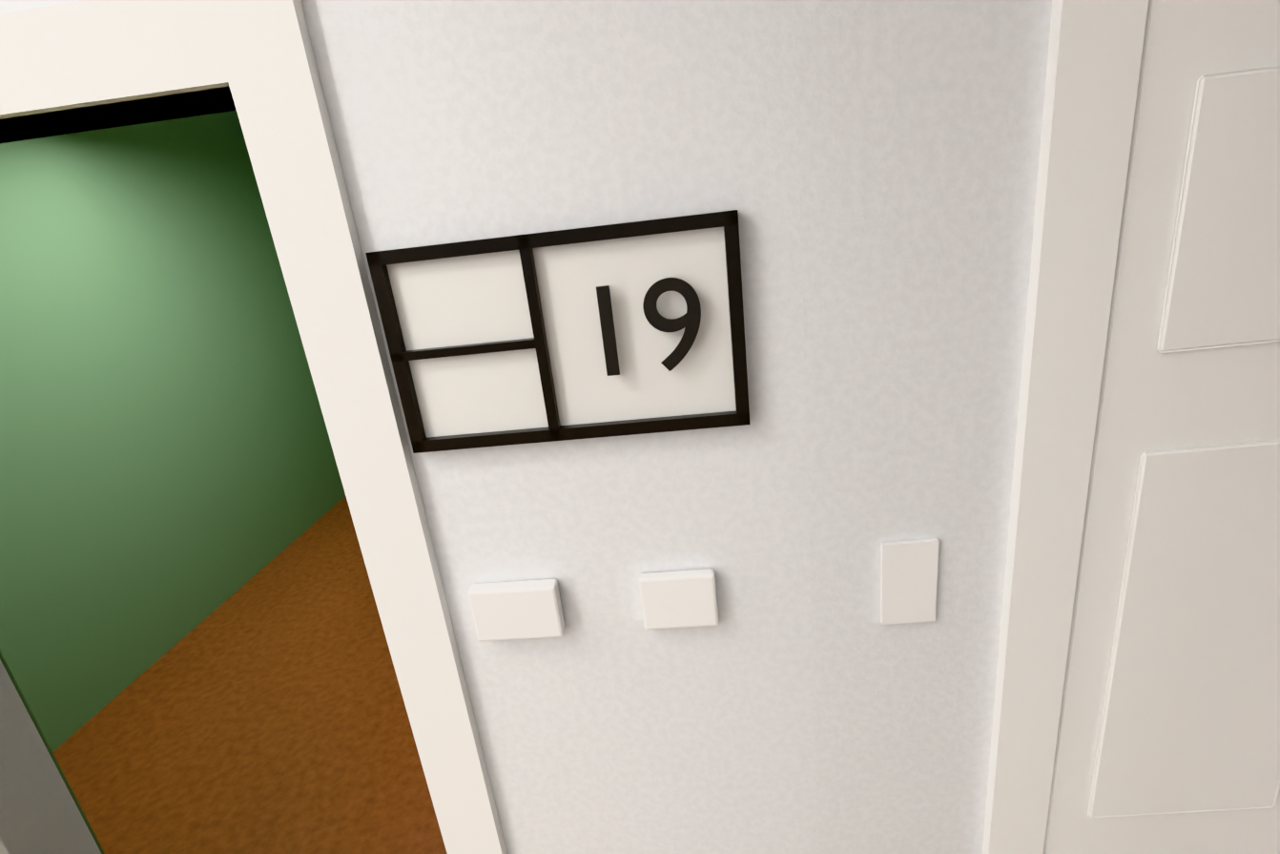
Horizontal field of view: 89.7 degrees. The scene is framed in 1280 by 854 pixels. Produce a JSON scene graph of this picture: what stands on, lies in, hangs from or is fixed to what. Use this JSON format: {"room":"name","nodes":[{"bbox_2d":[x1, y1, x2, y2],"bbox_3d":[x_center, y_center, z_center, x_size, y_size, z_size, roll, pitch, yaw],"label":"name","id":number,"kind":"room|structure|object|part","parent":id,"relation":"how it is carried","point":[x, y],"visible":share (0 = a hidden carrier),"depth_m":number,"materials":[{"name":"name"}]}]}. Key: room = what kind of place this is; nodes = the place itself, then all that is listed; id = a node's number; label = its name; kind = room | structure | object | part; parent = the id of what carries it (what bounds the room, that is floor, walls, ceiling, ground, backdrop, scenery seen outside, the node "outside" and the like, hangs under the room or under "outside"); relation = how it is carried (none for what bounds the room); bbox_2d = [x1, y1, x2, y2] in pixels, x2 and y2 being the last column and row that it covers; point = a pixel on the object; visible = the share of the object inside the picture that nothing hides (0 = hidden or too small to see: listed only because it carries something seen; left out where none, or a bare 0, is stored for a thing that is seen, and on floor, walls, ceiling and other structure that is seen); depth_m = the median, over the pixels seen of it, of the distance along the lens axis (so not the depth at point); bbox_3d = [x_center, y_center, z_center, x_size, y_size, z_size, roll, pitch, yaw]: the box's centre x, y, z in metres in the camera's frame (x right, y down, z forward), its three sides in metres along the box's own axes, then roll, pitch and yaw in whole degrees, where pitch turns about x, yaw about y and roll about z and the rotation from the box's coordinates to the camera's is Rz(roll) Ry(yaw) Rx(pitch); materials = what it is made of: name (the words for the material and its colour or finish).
{"room":"hallway","nodes":[
{"label":"hallway","id":0,"kind":"room"},
{"bbox_2d":[0,651,104,853],"bbox_3d":[-1.917,0.346,1.169,1.540,2.800,0.013,-5,19,5],"label":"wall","id":1,"kind":"structure","parent":0,"point":[19,691],"depth_m":1.22,"materials":[{"name":"paint"}]},
{"bbox_2d":[0,110,345,751],"bbox_3d":[-2.625,-0.219,3.069,0.120,2.800,3.875,-5,19,5],"label":"wall","id":2,"kind":"structure","parent":0,"point":[170,477],"depth_m":3.25,"materials":[{"name":"green paint"}]},
{"bbox_2d":[52,495,447,853],"bbox_3d":[-0.144,0.862,3.393,4.800,0.012,4.079,-5,19,5],"label":"floor","id":3,"kind":"structure","parent":0,"point":[262,711],"depth_m":2.67,"materials":[{"name":"brown carpet"}]},
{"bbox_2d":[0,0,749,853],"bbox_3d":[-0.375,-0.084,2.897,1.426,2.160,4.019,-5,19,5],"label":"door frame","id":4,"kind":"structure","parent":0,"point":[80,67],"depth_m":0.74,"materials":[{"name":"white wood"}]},
{"bbox_3d":[-0.088,-0.102,0.750,0.415,0.242,0.018,-5,19,5],"label":"sign frame","id":5,"kind":"part","parent":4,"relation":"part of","materials":[{"name":"black metal"}]},
{"bbox_2d":[0,0,1279,853],"bbox_3d":[-1.019,0.285,1.038,5.599,2.800,0.278,-6,19,3],"label":"wall","id":6,"kind":"structure","parent":0,"point":[1040,252],"depth_m":0.77,"materials":[{"name":"white paint"}]},
{"bbox_2d":[467,578,565,640],"bbox_3d":[-0.167,0.249,0.875,0.120,0.080,0.023,-5,19,5],"label":"light switch","id":7,"kind":"object","parent":6,"relation":"attached to","point":[517,609],"visible":0.92,"depth_m":0.86,"materials":[{"name":"white plastic"}]},
{"bbox_2d":[386,226,735,436],"bbox_3d":[-0.088,-0.104,0.756,0.395,0.222,0.006,-5,19,5],"label":"sign plate","id":8,"kind":"object","parent":6,"relation":"attached to","point":[463,299],"visible":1,"depth_m":0.75,"materials":[{"name":"white plastic"}]},
{"bbox_2d":[596,277,701,375],"bbox_3d":[0.013,-0.113,0.728,0.114,0.105,0.004,-5,19,5],"label":"number 19","id":9,"kind":"object","parent":8,"relation":"attached to","point":[689,320],"visible":1,"depth_m":0.72,"materials":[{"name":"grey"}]},
{"bbox_2d":[638,568,718,629],"bbox_3d":[0.052,0.230,0.857,0.100,0.080,0.018,-5,19,5],"label":"switch","id":10,"kind":"object","parent":6,"relation":"attached to","point":[679,599],"visible":0.96,"depth_m":0.85,"materials":[{"name":"white plastic"}]},
{"bbox_3d":[0.968,0.458,0.907,0.920,2.120,0.018,-6,19,3],"label":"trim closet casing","id":11,"kind":"part","parent":6,"relation":"part of","materials":[{"name":"white"}]},
{"bbox_3d":[0.972,0.494,0.918,0.750,2.025,0.015,-6,19,3],"label":"closet door","id":12,"kind":"part","parent":6,"relation":"part of","materials":[{"name":"white wood"}]}
]}

